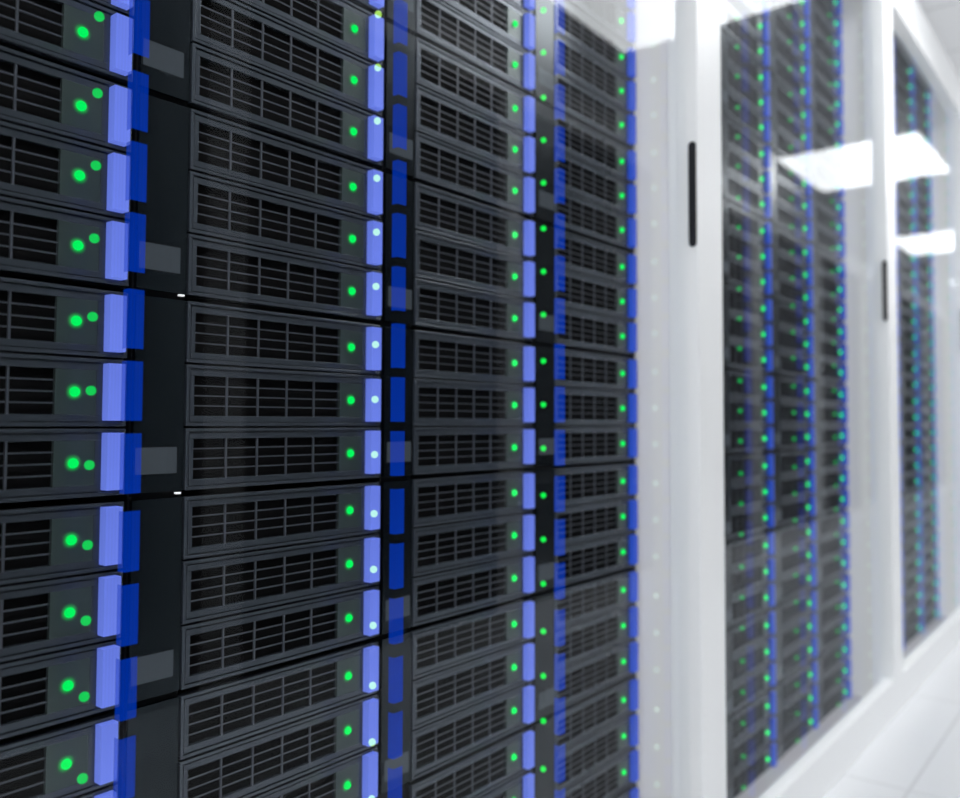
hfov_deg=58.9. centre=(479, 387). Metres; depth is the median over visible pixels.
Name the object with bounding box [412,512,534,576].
server
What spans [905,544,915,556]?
grille
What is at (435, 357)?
grille
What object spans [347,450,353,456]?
light
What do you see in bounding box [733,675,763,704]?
grille
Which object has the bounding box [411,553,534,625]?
server
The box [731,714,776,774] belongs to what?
server
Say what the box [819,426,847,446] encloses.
server
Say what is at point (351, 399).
light
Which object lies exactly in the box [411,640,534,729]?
server
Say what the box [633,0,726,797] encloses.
tall cabinet
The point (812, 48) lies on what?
rack
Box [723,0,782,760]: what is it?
rack
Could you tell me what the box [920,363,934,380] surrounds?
server
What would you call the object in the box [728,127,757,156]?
grille
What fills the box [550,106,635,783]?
rack
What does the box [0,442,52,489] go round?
grille
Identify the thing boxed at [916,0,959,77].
ceiling
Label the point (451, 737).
grille
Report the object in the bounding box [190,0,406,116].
server
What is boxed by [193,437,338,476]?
grille
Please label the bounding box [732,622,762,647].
grille
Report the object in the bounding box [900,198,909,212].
grille
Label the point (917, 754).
floor
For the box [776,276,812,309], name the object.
server
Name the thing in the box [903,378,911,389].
grille
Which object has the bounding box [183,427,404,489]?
server
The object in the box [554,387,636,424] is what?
server
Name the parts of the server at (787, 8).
release handle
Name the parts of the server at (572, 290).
release handle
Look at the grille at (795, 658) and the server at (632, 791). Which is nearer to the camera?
the server at (632, 791)
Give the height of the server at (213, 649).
0.081 m
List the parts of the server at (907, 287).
release handle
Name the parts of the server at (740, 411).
release handle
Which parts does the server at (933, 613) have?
release handle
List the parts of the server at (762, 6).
release handle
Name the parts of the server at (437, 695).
release handle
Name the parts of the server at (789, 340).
release handle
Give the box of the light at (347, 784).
[344,781,350,788]
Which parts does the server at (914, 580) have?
release handle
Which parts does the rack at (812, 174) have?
panel, panel, panel, panel, panel, panel, panel, panel, panel, panel, panel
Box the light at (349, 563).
[346,560,352,567]
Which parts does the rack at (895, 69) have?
panel, panel, panel, panel, panel, panel, panel, panel, panel, panel, panel, panel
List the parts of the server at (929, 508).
release handle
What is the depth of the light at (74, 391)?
1.00 m
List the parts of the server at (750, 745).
release handle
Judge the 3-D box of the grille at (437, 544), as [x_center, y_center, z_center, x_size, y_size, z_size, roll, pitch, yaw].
[-0.029,0.288,1.569,0.002,0.054,0.258,-2,-3,38]
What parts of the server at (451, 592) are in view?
release handle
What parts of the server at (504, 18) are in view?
release handle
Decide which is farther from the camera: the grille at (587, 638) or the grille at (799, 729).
the grille at (799, 729)
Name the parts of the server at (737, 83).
release handle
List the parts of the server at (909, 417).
release handle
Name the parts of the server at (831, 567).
release handle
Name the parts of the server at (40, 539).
release handle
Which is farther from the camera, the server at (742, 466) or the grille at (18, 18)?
the server at (742, 466)
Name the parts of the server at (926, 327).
release handle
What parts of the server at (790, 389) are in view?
release handle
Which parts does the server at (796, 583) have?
release handle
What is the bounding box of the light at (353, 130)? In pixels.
[351,128,356,134]
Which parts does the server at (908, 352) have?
release handle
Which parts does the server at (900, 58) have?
release handle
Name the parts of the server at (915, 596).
release handle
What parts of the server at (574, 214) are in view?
release handle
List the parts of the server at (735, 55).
release handle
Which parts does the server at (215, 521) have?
release handle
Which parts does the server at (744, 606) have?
release handle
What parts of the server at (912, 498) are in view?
release handle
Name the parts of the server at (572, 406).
release handle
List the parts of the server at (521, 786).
release handle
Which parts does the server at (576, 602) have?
release handle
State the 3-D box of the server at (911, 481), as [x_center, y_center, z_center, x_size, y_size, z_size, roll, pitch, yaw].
[2.197,0.501,4.529,0.417,0.081,0.358,-2,-3,38]
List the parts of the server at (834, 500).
release handle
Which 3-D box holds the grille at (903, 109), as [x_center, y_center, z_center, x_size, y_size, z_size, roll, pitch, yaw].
[2.252,-1.478,4.525,0.002,0.054,0.258,-2,-3,38]
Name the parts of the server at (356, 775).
release handle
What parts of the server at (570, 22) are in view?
release handle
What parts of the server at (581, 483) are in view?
release handle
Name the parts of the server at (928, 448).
release handle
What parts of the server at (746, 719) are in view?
release handle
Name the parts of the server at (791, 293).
release handle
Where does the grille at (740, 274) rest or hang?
attached to the server at (742, 275)
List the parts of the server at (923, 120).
release handle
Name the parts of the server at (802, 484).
release handle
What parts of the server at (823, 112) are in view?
release handle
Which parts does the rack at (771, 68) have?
panel, panel, panel, panel, panel, panel, panel, panel, panel, panel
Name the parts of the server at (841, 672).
release handle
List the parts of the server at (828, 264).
release handle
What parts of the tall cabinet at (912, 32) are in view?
panel, floor panel, rail, panel, door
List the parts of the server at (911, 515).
release handle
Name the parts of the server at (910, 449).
release handle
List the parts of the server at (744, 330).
release handle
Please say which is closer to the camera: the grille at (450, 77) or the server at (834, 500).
the grille at (450, 77)
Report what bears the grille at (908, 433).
attached to the server at (910, 432)
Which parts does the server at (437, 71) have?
release handle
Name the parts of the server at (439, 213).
release handle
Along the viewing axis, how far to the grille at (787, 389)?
3.03 m
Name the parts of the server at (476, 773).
release handle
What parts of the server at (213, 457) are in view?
release handle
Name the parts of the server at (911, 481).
release handle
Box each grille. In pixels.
[0,0,62,37]
[0,64,61,112]
[0,137,59,183]
[0,211,57,258]
[0,291,55,338]
[0,366,54,413]
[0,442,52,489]
[0,523,50,571]
[0,600,48,648]
[0,677,47,714]
[0,757,45,796]
[188,669,336,735]
[188,725,335,797]
[190,609,336,667]
[191,553,337,605]
[192,496,337,542]
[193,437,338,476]
[194,377,338,416]
[195,316,339,361]
[196,252,340,302]
[197,192,340,247]
[198,131,341,193]
[200,66,341,136]
[201,5,342,84]
[262,0,342,32]
[280,780,334,797]
[417,570,505,611]
[417,617,505,662]
[417,662,505,711]
[417,706,505,761]
[417,753,505,797]
[418,434,506,464]
[418,481,506,515]
[418,525,506,563]
[419,291,506,327]
[419,341,506,374]
[419,388,506,417]
[420,149,506,195]
[420,198,506,241]
[420,244,506,284]
[421,5,507,67]
[421,55,506,111]
[421,102,506,153]
[457,0,507,26]
[558,8,615,59]
[558,46,615,93]
[558,84,615,127]
[558,124,615,164]
[558,162,615,199]
[558,200,615,235]
[558,240,616,273]
[558,278,616,308]
[558,316,616,344]
[558,356,616,382]
[558,395,616,418]
[558,433,616,457]
[558,471,616,498]
[558,508,616,537]
[558,544,616,576]
[558,583,617,618]
[558,620,617,657]
[558,657,617,696]
[558,696,617,739]
[558,732,617,779]
[570,769,617,797]
[581,0,615,23]
[727,16,756,52]
[727,44,757,79]
[727,71,757,104]
[728,99,757,129]
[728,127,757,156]
[728,154,758,181]
[728,181,757,206]
[729,0,756,27]
[729,209,758,234]
[729,236,758,260]
[729,263,758,286]
[729,292,759,313]
[730,320,759,340]
[730,347,759,366]
[730,376,759,394]
[730,403,760,420]
[731,430,760,447]
[731,459,760,477]
[731,485,761,504]
[731,511,761,532]
[732,540,761,562]
[732,566,762,589]
[732,593,762,617]
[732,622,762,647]
[733,648,762,675]
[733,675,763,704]
[733,703,763,734]
[733,730,763,763]
[734,757,763,791]
[776,16,799,48]
[776,40,799,70]
[777,0,799,25]
[777,64,799,92]
[777,89,800,117]
[777,113,800,139]
[777,136,800,161]
[778,162,800,185]
[778,185,801,208]
[778,209,801,231]
[779,235,801,255]
[779,258,802,278]
[779,282,802,301]
[779,308,802,326]
[780,332,802,349]
[780,356,803,372]
[780,382,803,397]
[780,406,803,420]
[781,430,804,444]
[781,478,804,495]
[782,502,804,519]
[782,527,805,545]
[782,550,805,570]
[782,574,805,594]
[783,455,804,470]
[783,599,806,621]
[783,647,806,670]
[784,623,806,646]
[784,672,807,697]
[784,696,807,722]
[784,719,807,747]
[815,0,833,24]
[815,16,833,44]
[815,37,833,64]
[815,59,833,85]
[816,81,834,104]
[816,102,834,125]
[816,124,834,146]
[816,145,835,167]
[817,166,835,187]
[817,189,835,209]
[817,210,835,229]
[818,232,836,250]
[818,254,836,272]
[818,276,836,293]
[818,299,837,313]
[819,320,837,335]
[819,341,837,357]
[819,363,837,377]
[820,386,838,399]
[820,408,838,421]
[820,429,838,442]
[820,452,839,465]
[821,473,839,487]
[821,494,839,509]
[821,516,839,530]
[822,538,840,554]
[822,559,840,576]
[822,581,840,600]
[822,603,841,622]
[823,624,841,644]
[823,647,841,668]
[823,668,842,690]
[824,689,842,712]
[897,52,907,70]
[897,68,907,85]
[898,84,907,101]
[898,101,908,117]
[898,118,908,133]
[898,132,908,146]
[899,149,909,165]
[899,165,909,181]
[899,183,909,196]
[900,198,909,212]
[900,214,910,228]
[900,231,910,244]
[900,248,910,260]
[901,263,910,276]
[901,279,911,292]
[901,297,911,308]
[902,312,911,323]
[902,329,912,340]
[902,347,912,357]
[902,363,912,372]
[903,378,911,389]
[903,396,913,405]
[903,412,911,421]
[903,428,913,438]
[904,445,914,455]
[904,461,914,471]
[904,477,914,488]
[905,495,914,505]
[905,510,915,521]
[905,526,915,537]
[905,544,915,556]
[906,561,916,572]
[906,575,916,587]
[906,593,916,607]
[907,610,916,623]
[907,625,917,640]
[916,94,924,110]
[916,108,924,124]
[916,124,925,140]
[917,153,925,168]
[917,169,925,183]
[918,214,926,228]
[918,229,927,242]
[919,260,927,271]
[919,275,927,287]
[919,290,928,301]
[920,321,928,331]
[920,336,928,346]
[921,382,929,391]
[921,398,930,407]
[922,444,930,453]
[922,458,931,467]
[923,490,931,499]
[923,504,931,515]
[924,551,932,561]
[924,565,932,575]
[925,596,933,608]
[925,610,933,624]
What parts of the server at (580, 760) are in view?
release handle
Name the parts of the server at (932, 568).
release handle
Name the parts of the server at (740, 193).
release handle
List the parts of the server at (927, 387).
release handle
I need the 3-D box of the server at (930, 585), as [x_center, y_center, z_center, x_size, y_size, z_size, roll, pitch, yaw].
[2.469,1.122,4.851,0.417,0.081,0.358,-2,-3,38]
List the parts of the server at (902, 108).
release handle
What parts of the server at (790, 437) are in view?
release handle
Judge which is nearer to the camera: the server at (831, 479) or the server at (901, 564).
the server at (831, 479)
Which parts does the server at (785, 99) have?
release handle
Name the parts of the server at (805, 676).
release handle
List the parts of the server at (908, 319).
release handle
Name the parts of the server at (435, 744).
release handle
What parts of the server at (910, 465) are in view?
release handle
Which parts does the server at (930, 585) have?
release handle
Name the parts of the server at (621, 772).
release handle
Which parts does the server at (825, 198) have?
release handle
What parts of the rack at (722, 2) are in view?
panel, panel, panel, panel, rack frame, panel, panel, panel, panel, panel, panel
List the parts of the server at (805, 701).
release handle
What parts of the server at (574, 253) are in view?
release handle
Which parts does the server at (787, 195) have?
release handle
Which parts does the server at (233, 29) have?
release handle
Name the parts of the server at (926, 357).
release handle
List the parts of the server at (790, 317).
release handle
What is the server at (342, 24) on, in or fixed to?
in the rack at (387, 482)
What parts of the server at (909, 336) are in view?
release handle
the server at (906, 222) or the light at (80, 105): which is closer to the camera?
the light at (80, 105)
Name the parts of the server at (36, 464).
release handle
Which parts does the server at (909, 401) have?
release handle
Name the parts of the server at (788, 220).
release handle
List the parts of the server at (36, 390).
release handle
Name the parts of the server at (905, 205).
release handle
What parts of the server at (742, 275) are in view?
release handle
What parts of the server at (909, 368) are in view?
release handle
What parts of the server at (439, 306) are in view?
release handle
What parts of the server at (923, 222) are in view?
release handle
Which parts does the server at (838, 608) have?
release handle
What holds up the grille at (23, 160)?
attached to the server at (38, 167)
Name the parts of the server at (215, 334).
release handle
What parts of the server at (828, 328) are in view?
release handle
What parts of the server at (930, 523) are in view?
release handle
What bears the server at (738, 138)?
in the rack at (771, 68)
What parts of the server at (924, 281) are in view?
release handle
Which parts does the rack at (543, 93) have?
panel, panel, panel, panel, panel, panel, panel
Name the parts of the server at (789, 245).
release handle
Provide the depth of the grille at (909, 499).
4.46 m
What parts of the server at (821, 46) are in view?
release handle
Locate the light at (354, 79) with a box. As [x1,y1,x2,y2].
[351,76,357,83]
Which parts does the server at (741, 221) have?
release handle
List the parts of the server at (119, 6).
release handle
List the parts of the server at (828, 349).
release handle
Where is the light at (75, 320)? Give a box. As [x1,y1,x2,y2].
[71,316,81,325]
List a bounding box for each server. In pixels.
[0,0,149,84]
[0,46,148,153]
[0,121,146,220]
[0,196,145,286]
[0,277,143,358]
[0,353,142,425]
[0,428,141,502]
[0,498,139,584]
[0,569,138,661]
[0,638,136,738]
[0,711,135,797]
[73,784,112,797]
[87,0,128,16]
[177,640,402,759]
[177,693,402,797]
[179,585,402,689]
[180,533,403,623]
[181,480,403,558]
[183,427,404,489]
[184,234,405,320]
[184,365,404,425]
[185,301,404,374]
[187,171,405,270]
[188,43,406,166]
[188,109,406,219]
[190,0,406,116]
[236,0,407,66]
[250,746,401,797]
[348,0,383,15]
[408,726,534,797]
[410,597,534,679]
[410,682,534,779]
[411,470,534,526]
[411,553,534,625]
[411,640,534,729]
[412,278,534,340]
[412,427,534,474]
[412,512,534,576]
[413,132,534,217]
[413,330,534,384]
[413,379,534,425]
[414,0,534,94]
[414,183,534,259]
[414,230,534,300]
[415,37,534,136]
[415,84,534,176]
[440,0,534,53]
[479,769,533,797]
[509,0,534,14]
[552,69,635,148]
[552,187,636,251]
[552,306,636,354]
[552,462,637,507]
[552,569,637,630]
[552,675,638,754]
[554,0,635,80]
[554,31,635,114]
[554,110,635,183]
[554,148,636,217]
[554,228,636,286]
[554,267,636,320]
[554,348,636,390]
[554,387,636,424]
[554,427,637,464]
[554,497,637,546]
[554,532,637,587]
[554,604,637,670]
[554,639,637,711]
[554,711,638,795]
[554,746,638,797]
[566,0,635,46]
[613,784,638,797]
[616,0,635,12]
[724,5,768,69]
[724,88,769,144]
[725,0,768,43]
[725,34,769,94]
[725,61,769,119]
[725,172,770,219]
[726,117,769,170]
[726,144,770,194]
[726,256,771,296]
[727,201,770,246]
[727,228,771,270]
[727,285,771,322]
[727,341,772,372]
[727,453,773,482]
[728,313,771,347]
[728,370,772,399]
[728,398,772,424]
[728,531,774,569]
[729,426,772,452]
[729,478,773,510]
[729,504,773,539]
[729,609,774,656]
[730,556,774,597]
[730,582,774,626]
[730,688,775,745]
[731,635,775,685]
[731,661,775,714]
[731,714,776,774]
[732,740,776,797]
[747,0,768,18]
[773,0,809,40]
[774,54,809,107]
[775,7,809,62]
[775,30,809,84]
[775,80,810,129]
[775,128,810,174]
[776,104,810,152]
[776,153,811,197]
[776,177,811,219]
[776,201,811,241]
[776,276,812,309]
[777,227,811,265]
[777,251,812,287]
[777,351,813,378]
[778,302,812,333]
[778,326,813,355]
[778,450,814,475]
[779,377,813,402]
[779,401,814,424]
[779,426,814,449]
[779,519,815,551]
[780,472,814,500]
[780,495,815,525]
[780,542,815,577]
[780,589,816,628]
[780,659,817,706]
[781,565,816,602]
[781,612,816,654]
[782,635,816,679]
[782,683,817,731]
[782,706,817,755]
[791,0,808,17]
[813,0,841,37]
[813,7,841,56]
[813,28,842,77]
[814,50,842,97]
[814,72,842,117]
[814,93,843,137]
[814,159,843,198]
[815,116,843,158]
[815,137,843,178]
[815,225,844,259]
[816,182,844,219]
[816,203,844,239]
[816,291,845,320]
[817,248,845,280]
[817,270,845,300]
[817,315,846,342]
[817,358,846,382]
[818,337,846,362]
[818,382,846,404]
[818,447,847,470]
[819,404,847,424]
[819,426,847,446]
[819,468,848,492]
[819,510,848,538]
[820,488,848,514]
[820,530,848,560]
[820,573,849,606]
[820,636,850,675]
[821,551,849,582]
[821,593,849,629]
[821,614,850,651]
[822,657,850,698]
[822,678,851,719]
[825,0,841,17]
[893,71,894,86]
[894,138,895,154]
[895,189,896,204]
[896,45,913,81]
[896,61,913,96]
[896,77,913,111]
[896,256,897,271]
[897,94,913,127]
[897,110,914,142]
[897,127,914,158]
[897,307,898,322]
[897,323,898,338]
[898,159,915,189]
[898,175,915,204]
[899,193,915,220]
[899,209,915,235]
[899,225,916,251]
[899,275,916,298]
[899,443,900,458]
[900,243,916,267]
[900,259,916,282]
[900,292,917,314]
[900,325,917,345]
[901,309,917,329]
[901,342,918,361]
[901,359,918,376]
[901,548,902,562]
[901,564,902,579]
[902,375,918,392]
[902,393,918,408]
[902,409,919,424]
[902,442,919,458]
[902,600,903,614]
[902,617,903,632]
[902,633,904,649]
[903,425,919,440]
[903,457,920,475]
[903,473,920,491]
[903,490,920,509]
[904,505,920,526]
[904,521,921,542]
[904,537,921,560]
[904,586,922,611]
[905,553,921,577]
[905,569,922,594]
[906,602,922,628]
[906,617,922,644]
[915,73,929,105]
[915,88,929,119]
[915,102,930,133]
[915,148,930,176]
[916,119,930,147]
[916,133,930,162]
[916,164,931,191]
[916,194,931,219]
[917,179,931,205]
[917,210,931,234]
[917,225,932,248]
[917,240,932,263]
[918,256,932,278]
[918,271,932,292]
[918,286,933,306]
[919,302,933,322]
[919,317,933,336]
[919,332,934,350]
[919,379,934,394]
[920,348,934,365]
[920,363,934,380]
[920,395,935,409]
[920,441,935,455]
[921,410,935,424]
[921,425,935,439]
[921,485,936,503]
[922,455,936,471]
[922,470,936,486]
[922,500,937,518]
[922,530,937,550]
[923,514,937,533]
[923,544,937,565]
[923,559,938,581]
[923,574,938,597]
[924,589,938,613]
[924,604,938,627]
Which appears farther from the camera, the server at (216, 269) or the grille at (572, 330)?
the grille at (572, 330)
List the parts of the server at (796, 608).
release handle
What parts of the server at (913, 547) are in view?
release handle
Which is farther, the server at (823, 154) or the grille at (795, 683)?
the server at (823, 154)
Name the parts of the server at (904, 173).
release handle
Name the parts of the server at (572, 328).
release handle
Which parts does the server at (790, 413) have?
release handle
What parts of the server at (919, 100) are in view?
release handle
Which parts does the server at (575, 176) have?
release handle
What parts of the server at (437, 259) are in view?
release handle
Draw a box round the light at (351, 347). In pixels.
[348,344,354,350]
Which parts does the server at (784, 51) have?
release handle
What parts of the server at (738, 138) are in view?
release handle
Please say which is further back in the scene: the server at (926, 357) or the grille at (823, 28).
the server at (926, 357)
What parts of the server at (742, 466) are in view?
release handle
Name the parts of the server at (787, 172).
release handle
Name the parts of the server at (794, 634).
release handle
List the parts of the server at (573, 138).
release handle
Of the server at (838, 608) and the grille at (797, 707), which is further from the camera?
the server at (838, 608)
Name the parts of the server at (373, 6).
release handle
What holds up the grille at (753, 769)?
attached to the server at (760, 763)
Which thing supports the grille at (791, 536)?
attached to the server at (799, 533)
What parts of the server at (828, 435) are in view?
release handle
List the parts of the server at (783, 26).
release handle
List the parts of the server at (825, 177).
release handle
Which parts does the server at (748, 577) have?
release handle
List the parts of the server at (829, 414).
release handle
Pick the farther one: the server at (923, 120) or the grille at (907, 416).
the server at (923, 120)
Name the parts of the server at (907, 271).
release handle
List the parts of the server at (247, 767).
release handle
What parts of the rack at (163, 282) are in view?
panel, panel, panel, panel, panel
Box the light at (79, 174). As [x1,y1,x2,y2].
[75,170,84,179]
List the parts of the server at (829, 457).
release handle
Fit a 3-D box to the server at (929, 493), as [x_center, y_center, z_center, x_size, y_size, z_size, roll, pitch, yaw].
[2.471,0.606,4.872,0.417,0.081,0.358,-2,-3,38]
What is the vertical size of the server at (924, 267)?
0.081 m
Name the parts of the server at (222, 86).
release handle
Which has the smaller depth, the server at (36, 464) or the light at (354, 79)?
the server at (36, 464)
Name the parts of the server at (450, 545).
release handle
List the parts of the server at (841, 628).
release handle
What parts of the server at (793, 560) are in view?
release handle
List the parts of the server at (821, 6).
release handle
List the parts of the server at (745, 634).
release handle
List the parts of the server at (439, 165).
release handle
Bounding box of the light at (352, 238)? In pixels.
[349,235,355,242]
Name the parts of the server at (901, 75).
release handle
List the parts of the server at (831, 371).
release handle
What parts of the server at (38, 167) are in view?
release handle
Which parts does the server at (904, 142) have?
release handle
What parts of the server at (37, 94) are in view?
release handle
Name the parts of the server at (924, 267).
release handle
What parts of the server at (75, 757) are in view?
release handle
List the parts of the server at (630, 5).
release handle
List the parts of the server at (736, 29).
release handle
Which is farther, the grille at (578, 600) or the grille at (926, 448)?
the grille at (926, 448)
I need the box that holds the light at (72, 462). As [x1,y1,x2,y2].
[68,458,78,467]
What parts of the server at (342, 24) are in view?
release handle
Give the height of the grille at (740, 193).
0.054 m
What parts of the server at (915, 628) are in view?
release handle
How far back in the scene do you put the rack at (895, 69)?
4.34 m
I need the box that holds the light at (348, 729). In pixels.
[345,726,351,734]
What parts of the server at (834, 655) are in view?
release handle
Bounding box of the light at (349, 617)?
[346,614,352,621]
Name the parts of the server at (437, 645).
release handle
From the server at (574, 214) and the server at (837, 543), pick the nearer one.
the server at (574, 214)
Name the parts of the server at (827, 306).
release handle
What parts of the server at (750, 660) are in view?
release handle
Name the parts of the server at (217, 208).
release handle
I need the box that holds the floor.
[823,616,959,797]
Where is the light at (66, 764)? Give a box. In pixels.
[61,759,71,769]
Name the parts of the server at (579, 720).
release handle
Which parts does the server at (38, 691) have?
release handle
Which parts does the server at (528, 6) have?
release handle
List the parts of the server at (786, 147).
release handle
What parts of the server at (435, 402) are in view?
release handle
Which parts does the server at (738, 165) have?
release handle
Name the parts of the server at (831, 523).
release handle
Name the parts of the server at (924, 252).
release handle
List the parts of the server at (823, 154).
release handle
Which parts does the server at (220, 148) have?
release handle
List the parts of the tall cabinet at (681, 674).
panel, door handle, door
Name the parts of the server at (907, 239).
release handle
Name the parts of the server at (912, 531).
release handle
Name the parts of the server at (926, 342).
release handle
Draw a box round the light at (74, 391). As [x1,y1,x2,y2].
[70,387,79,396]
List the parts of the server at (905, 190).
release handle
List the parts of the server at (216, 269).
release handle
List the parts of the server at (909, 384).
release handle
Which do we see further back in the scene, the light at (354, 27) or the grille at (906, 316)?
the grille at (906, 316)
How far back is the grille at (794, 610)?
2.99 m
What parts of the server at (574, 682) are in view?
release handle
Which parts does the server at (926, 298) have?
release handle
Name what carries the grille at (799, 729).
attached to the server at (807, 722)
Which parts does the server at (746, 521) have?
release handle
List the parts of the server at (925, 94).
release handle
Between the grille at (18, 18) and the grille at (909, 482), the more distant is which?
the grille at (909, 482)
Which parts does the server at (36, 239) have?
release handle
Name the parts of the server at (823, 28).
release handle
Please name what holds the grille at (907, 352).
attached to the server at (908, 352)
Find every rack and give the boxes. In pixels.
[0,0,190,797]
[173,0,415,797]
[406,0,553,797]
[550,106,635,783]
[720,0,731,797]
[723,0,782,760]
[772,0,822,723]
[812,48,847,654]
[893,44,905,645]
[896,72,924,629]
[917,300,934,583]
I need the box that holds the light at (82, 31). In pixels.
[78,27,87,36]
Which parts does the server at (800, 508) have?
release handle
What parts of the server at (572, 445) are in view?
release handle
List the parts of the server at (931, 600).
release handle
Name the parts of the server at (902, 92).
release handle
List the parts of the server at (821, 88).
release handle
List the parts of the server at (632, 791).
release handle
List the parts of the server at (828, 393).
release handle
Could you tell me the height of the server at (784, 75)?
0.081 m
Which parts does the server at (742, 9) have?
release handle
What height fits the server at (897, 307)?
0.081 m
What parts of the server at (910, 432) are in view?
release handle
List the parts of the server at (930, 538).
release handle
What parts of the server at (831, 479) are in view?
release handle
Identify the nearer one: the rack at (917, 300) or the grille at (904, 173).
the grille at (904, 173)
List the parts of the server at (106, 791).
release handle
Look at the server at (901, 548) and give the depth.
4.23 m
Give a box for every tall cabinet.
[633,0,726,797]
[737,0,902,797]
[892,0,959,706]
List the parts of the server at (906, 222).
release handle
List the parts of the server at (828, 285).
release handle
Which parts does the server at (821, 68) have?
release handle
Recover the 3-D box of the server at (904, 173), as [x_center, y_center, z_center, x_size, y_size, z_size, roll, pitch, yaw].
[2.203,-1.132,4.596,0.417,0.081,0.358,-2,-3,38]
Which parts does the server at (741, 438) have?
release handle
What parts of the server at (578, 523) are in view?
release handle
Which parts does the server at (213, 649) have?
release handle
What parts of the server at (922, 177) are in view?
release handle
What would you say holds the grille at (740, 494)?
attached to the server at (744, 494)
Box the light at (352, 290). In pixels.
[349,287,355,294]
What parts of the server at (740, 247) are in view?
release handle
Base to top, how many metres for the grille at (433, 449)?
0.054 m
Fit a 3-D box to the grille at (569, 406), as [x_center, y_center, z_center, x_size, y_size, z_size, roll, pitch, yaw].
[0.246,0.045,1.926,0.002,0.054,0.258,-2,-3,38]
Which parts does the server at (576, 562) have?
release handle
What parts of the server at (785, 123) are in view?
release handle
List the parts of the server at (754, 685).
release handle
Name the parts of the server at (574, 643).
release handle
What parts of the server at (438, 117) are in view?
release handle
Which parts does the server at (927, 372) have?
release handle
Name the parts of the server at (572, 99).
release handle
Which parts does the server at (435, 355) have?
release handle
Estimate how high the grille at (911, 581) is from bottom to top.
0.054 m
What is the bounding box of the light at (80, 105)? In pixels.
[76,101,86,110]
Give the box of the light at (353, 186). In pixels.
[350,183,356,190]
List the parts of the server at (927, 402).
release handle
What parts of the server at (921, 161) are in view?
release handle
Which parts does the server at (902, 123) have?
release handle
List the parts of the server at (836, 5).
release handle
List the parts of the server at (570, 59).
release handle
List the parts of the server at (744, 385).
release handle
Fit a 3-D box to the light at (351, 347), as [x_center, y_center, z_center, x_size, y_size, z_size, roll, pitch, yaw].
[-0.204,-0.064,1.354,0.012,0.025,0.023,0,-2,15]
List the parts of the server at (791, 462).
release handle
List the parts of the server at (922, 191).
release handle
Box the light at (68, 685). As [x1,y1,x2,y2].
[63,680,73,690]
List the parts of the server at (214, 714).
release handle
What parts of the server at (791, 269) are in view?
release handle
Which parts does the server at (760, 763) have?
release handle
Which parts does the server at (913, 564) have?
release handle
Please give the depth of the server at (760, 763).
2.66 m
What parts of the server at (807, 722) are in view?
release handle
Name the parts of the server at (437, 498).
release handle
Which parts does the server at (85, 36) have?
release handle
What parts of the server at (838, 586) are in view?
release handle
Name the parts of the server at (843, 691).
release handle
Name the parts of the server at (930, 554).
release handle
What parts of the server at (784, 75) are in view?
release handle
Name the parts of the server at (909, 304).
release handle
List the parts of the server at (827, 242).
release handle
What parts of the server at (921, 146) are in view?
release handle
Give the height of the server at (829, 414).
0.081 m
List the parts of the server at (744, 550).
release handle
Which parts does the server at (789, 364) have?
release handle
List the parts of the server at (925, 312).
release handle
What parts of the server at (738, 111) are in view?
release handle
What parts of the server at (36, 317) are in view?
release handle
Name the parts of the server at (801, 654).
release handle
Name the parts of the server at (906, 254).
release handle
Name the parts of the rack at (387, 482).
panel, panel, panel, panel, panel, panel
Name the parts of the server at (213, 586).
release handle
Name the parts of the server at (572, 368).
release handle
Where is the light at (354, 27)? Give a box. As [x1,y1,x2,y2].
[352,25,357,32]
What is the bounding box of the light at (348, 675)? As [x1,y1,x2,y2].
[345,672,351,679]
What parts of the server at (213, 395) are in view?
release handle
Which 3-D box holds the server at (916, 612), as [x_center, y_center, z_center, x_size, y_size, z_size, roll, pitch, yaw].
[2.195,1.191,4.501,0.417,0.081,0.358,-2,-3,38]
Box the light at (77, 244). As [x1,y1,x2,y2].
[73,240,83,249]
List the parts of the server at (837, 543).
release handle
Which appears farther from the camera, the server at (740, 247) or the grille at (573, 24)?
the server at (740, 247)
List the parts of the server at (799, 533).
release handle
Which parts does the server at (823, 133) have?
release handle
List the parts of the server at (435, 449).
release handle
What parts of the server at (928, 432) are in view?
release handle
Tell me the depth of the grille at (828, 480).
3.37 m
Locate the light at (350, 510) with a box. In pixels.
[347,507,353,513]
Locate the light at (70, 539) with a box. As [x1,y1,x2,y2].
[66,535,76,544]
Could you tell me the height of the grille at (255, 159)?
0.054 m
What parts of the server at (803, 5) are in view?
release handle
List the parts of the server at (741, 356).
release handle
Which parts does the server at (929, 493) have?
release handle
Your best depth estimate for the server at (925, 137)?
4.93 m
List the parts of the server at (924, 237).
release handle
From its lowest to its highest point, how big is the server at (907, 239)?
0.081 m
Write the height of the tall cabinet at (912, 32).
3.145 m
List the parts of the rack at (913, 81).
rack frame, panel, panel, panel, panel, panel, panel, panel, panel, panel, panel, panel, panel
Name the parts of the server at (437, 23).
release handle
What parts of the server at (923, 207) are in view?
release handle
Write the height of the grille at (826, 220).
0.054 m
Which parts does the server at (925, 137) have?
release handle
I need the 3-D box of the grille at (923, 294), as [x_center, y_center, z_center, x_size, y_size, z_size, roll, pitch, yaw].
[2.523,-0.520,4.833,0.002,0.054,0.258,-2,-3,38]
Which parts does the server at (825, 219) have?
release handle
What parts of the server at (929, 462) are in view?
release handle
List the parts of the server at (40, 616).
release handle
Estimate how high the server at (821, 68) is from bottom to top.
0.081 m
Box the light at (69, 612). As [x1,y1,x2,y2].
[64,607,74,617]
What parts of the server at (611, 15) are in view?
release handle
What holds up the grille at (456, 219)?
attached to the server at (439, 213)
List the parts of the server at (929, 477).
release handle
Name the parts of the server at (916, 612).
release handle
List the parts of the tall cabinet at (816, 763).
floor panel, rail, panel, door, door handle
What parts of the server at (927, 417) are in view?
release handle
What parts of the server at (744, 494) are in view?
release handle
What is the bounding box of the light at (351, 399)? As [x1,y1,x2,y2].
[348,396,354,403]
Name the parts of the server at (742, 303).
release handle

